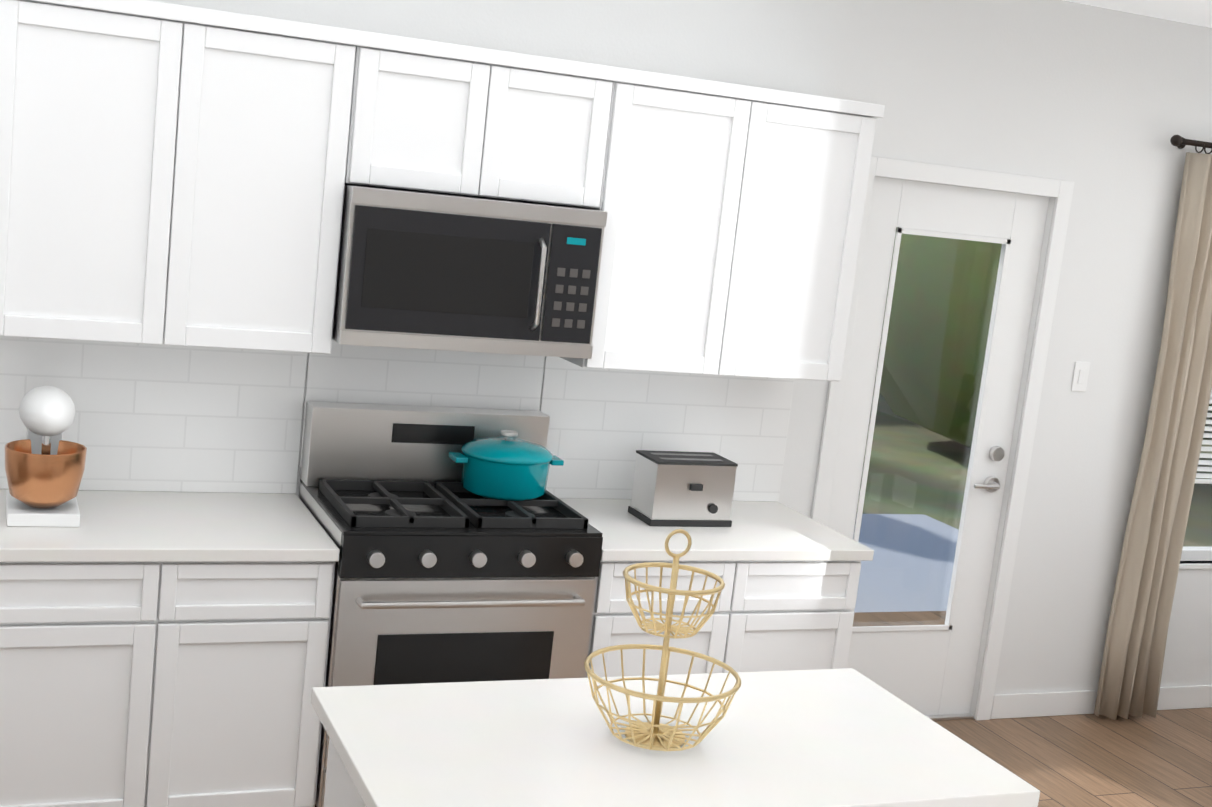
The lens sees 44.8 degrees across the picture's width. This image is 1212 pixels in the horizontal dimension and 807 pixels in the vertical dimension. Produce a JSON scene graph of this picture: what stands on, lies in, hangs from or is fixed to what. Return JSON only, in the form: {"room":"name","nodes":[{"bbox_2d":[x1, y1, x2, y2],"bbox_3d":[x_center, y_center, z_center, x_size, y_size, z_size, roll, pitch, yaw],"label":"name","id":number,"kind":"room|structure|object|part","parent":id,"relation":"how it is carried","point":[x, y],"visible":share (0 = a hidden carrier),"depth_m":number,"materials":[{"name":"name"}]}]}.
{"room":"kitchen","nodes":[
{"label":"kitchen","id":0,"kind":"room"},
{"bbox_2d":[148,0,1211,718],"bbox_3d":[0.730,-0.155,5.256,5.830,2.740,0.120,3,10,-23],"label":"wall","id":1,"kind":"structure","parent":0,"point":[1098,106],"depth_m":5.45,"materials":[{"name":"white paint"}]},
{"bbox_2d":[0,0,211,346],"bbox_3d":[-1.407,-0.639,4.003,0.521,0.904,0.349,3,10,-23],"label":"upper cabinet","id":2,"kind":"object","parent":1,"relation":"attached to","point":[172,174],"depth_m":3.86,"materials":[{"name":"white wood"}]},
{"bbox_2d":[192,10,363,353],"bbox_3d":[-1.033,-0.623,4.162,0.521,0.904,0.349,3,10,-23],"label":"upper cabinet","id":3,"kind":"object","parent":1,"relation":"attached to","point":[284,95],"depth_m":4.04,"materials":[{"name":"white wood"}]},
{"bbox_2d":[352,31,519,198],"bbox_3d":[-0.562,-0.842,4.315,0.442,0.418,0.349,3,10,-23],"label":"upper cabinet","id":4,"kind":"object","parent":1,"relation":"attached to","point":[435,116],"depth_m":4.17,"materials":[{"name":"white wood"}]},
{"bbox_2d":[332,183,607,358],"bbox_3d":[-0.440,-0.400,4.401,0.764,0.441,0.449,3,10,-23],"label":"microwave","id":5,"kind":"object","parent":4,"relation":"attached to","point":[426,270],"visible":0.96,"depth_m":4.22,"materials":[{"name":"silver metal"}]},
{"bbox_2d":[504,53,615,209],"bbox_3d":[-0.260,-0.829,4.443,0.442,0.418,0.349,3,10,-23],"label":"upper cabinet","id":6,"kind":"object","parent":1,"relation":"attached to","point":[560,107],"depth_m":4.31,"materials":[{"name":"white wood"}]},
{"bbox_2d":[560,67,775,375],"bbox_3d":[0.155,-0.571,4.669,0.516,0.904,0.349,3,10,-23],"label":"upper cabinet","id":7,"kind":"object","parent":1,"relation":"attached to","point":[686,158],"depth_m":4.52,"materials":[{"name":"white wood"}]},
{"bbox_2d":[740,90,884,381],"bbox_3d":[0.524,-0.554,4.827,0.516,0.904,0.349,3,10,-23],"label":"upper cabinet","id":8,"kind":"object","parent":1,"relation":"attached to","point":[820,150],"depth_m":4.70,"materials":[{"name":"white wood"}]},
{"bbox_2d":[811,156,1073,720],"bbox_3d":[1.175,0.181,5.491,0.930,2.105,0.154,3,10,-23],"label":"door","id":9,"kind":"structure","parent":1,"relation":"attached to","point":[928,671],"depth_m":5.50,"materials":[{"name":"white wood"}]},
{"bbox_2d":[1071,361,1089,391],"bbox_3d":[1.826,-0.103,5.651,0.070,0.115,0.007,3,10,-23],"label":"light switch","id":10,"kind":"object","parent":1,"relation":"attached to","point":[1080,376],"visible":1,"depth_m":5.65,"materials":[{"name":"white plastic"}]},
{"bbox_2d":[990,685,1211,718],"bbox_3d":[2.341,1.230,6.133,1.793,0.100,0.014,3,10,-23],"label":"baseboard","id":11,"kind":"structure","parent":1,"relation":"attached to","point":[1021,705],"depth_m":5.91,"materials":[{"name":"white wood"}]},
{"bbox_2d":[1170,135,1211,153],"bbox_3d":[2.810,-0.955,5.832,1.534,0.057,0.110,3,10,-23],"label":"curtain rod","id":12,"kind":"object","parent":1,"relation":"attached to","point":[1179,141],"visible":0.98,"depth_m":5.53,"materials":[{"name":"brown metal"}]},
{"bbox_2d":[1094,152,1211,719],"bbox_3d":[2.221,0.160,5.779,0.273,2.245,0.093,3,10,-23],"label":"curtain","id":13,"kind":"object","parent":12,"relation":"hanging from","point":[1137,629],"visible":1,"depth_m":5.78,"materials":[{"name":"beige fabric"}]},
{"bbox_2d":[1179,390,1211,568],"bbox_3d":[2.646,-0.014,6.068,0.640,1.410,0.112,3,10,-23],"label":"window","id":14,"kind":"structure","parent":1,"relation":"in","point":[1191,554],"depth_m":6.11,"materials":[{"name":"white"}]},
{"bbox_2d":[1195,393,1211,483],"bbox_3d":[2.674,-0.177,6.019,0.540,1.039,0.030,3,10,-23],"label":"window blinds","id":15,"kind":"object","parent":14,"relation":"attached to","point":[1205,462],"depth_m":6.00,"materials":[{"name":"white plastic"}]},
{"bbox_2d":[853,611,1211,806],"bbox_3d":[0.935,1.782,2.141,8.100,0.060,9.040,3,10,-23],"label":"floor","id":16,"kind":"structure","parent":0,"point":[1163,758],"depth_m":5.55,"materials":[{"name":"brown wood"}]},
{"bbox_2d":[0,564,191,806],"bbox_3d":[-1.507,0.751,4.095,0.522,0.830,0.618,3,10,-23],"label":"base cabinet","id":17,"kind":"object","parent":16,"relation":"on","point":[164,620],"depth_m":3.83,"materials":[{"name":"white wood"}]},
{"bbox_2d":[0,488,339,563],"bbox_3d":[-1.280,0.336,4.096,0.947,0.035,0.634,3,10,-23],"label":"countertop","id":18,"kind":"structure","parent":17,"relation":"on","point":[117,525],"depth_m":3.99,"materials":[{"name":"white stone"}]},
{"bbox_2d":[5,386,86,526],"bbox_3d":[-1.514,0.131,3.969,0.206,0.354,0.300,3,10,-23],"label":"stand mixer","id":19,"kind":"object","parent":18,"relation":"on","point":[44,465],"visible":1,"depth_m":3.88,"materials":[{"name":"white"}]},
{"bbox_2d":[176,564,334,806],"bbox_3d":[-1.134,0.767,4.254,0.521,0.830,0.618,3,10,-23],"label":"base cabinet","id":20,"kind":"object","parent":16,"relation":"on","point":[256,644],"depth_m":3.99,"materials":[{"name":"white wood"}]},
{"bbox_2d":[323,744,362,806],"bbox_3d":[0.075,1.102,2.976,1.210,0.829,0.650,3,10,-23],"label":"kitchen island","id":21,"kind":"object","parent":16,"relation":"on","point":[339,792],"depth_m":2.88,"materials":[{"name":"white"}]},
{"bbox_2d":[311,668,1039,806],"bbox_3d":[0.123,0.678,2.908,1.280,0.035,0.685,3,10,-23],"label":"island countertop","id":22,"kind":"structure","parent":21,"relation":"on","point":[820,737],"depth_m":2.85,"materials":[{"name":"white stone"}]},
{"bbox_2d":[584,529,740,750],"bbox_3d":[0.119,0.450,2.863,0.310,0.424,0.310,3,10,-23],"label":"fruit basket","id":23,"kind":"object","parent":22,"relation":"on","point":[655,734],"visible":1,"depth_m":2.86,"materials":[{"name":"gold metal"}]},
{"bbox_2d":[585,645,739,750],"bbox_3d":[0.104,0.586,2.885,0.304,0.127,0.300,3,10,-23],"label":"bowl","id":24,"kind":"object","parent":23,"relation":"on","point":[653,735],"depth_m":2.87,"materials":[{"name":"gold metal"}]},
{"bbox_2d":[624,563,723,638],"bbox_3d":[0.126,0.388,2.854,0.194,0.104,0.191,3,10,-23],"label":"bowl","id":25,"kind":"object","parent":23,"relation":"on","point":[677,629],"depth_m":2.84,"materials":[{"name":"gold metal"}]},
{"bbox_2d":[299,401,602,806],"bbox_3d":[-0.504,0.640,4.444,0.764,1.160,0.671,3,10,-23],"label":"range","id":26,"kind":"object","parent":16,"relation":"on","point":[442,574],"depth_m":4.24,"materials":[{"name":"silver metal"}]},
{"bbox_3d":[-0.307,0.179,4.527,0.350,0.190,0.284,3,10,-23],"label":"dutch oven","id":27,"kind":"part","parent":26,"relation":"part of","materials":[{"name":"teal metal"}]},
{"bbox_2d":[585,564,759,677],"bbox_3d":[0.056,0.820,4.762,0.517,0.830,0.618,3,10,-23],"label":"base cabinet","id":28,"kind":"object","parent":16,"relation":"on","point":[726,636],"depth_m":4.46,"materials":[{"name":"white wood"}]},
{"bbox_2d":[556,496,873,563],"bbox_3d":[0.299,0.405,4.770,0.937,0.035,0.634,3,10,-23],"label":"countertop","id":29,"kind":"structure","parent":28,"relation":"on","point":[761,531],"depth_m":4.63,"materials":[{"name":"white stone"}]},
{"bbox_2d":[628,450,737,526],"bbox_3d":[0.252,0.276,4.763,0.290,0.208,0.190,3,10,-23],"label":"toaster","id":30,"kind":"object","parent":29,"relation":"on","point":[681,489],"visible":1,"depth_m":4.70,"materials":[{"name":"silver metal"}]},
{"bbox_2d":[748,564,860,671],"bbox_3d":[0.424,0.836,4.919,0.516,0.830,0.618,3,10,-23],"label":"base cabinet","id":31,"kind":"object","parent":16,"relation":"on","point":[803,617],"depth_m":4.63,"materials":[{"name":"white wood"}]},
{"bbox_2d":[1064,0,1211,27],"bbox_3d":[1.218,-0.770,1.740,8.100,0.542,9.040,3,10,-23],"label":"ceiling","id":32,"kind":"structure","parent":0,"point":[1196,12],"depth_m":5.28,"materials":[{"name":"white paint"}]},
{"label":"outside","id":33,"kind":"structure","parent":0,"visible":0},
{"bbox_2d":[853,385,1211,611],"bbox_3d":[3.733,0.046,15.395,44.000,0.115,54.000,3,10,-23],"label":"ground","id":34,"kind":"structure","parent":33,"point":[930,529],"depth_m":9.76,"materials":[{"name":"green plant"}]},
{"bbox_2d":[875,227,1001,447],"bbox_3d":[3.807,-2.959,11.814,3.253,6.937,3.165,3,10,-23],"label":"tree","id":35,"kind":"object","parent":34,"relation":"on","point":[916,298],"depth_m":10.99,"materials":[{"name":"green plant"}]}
]}

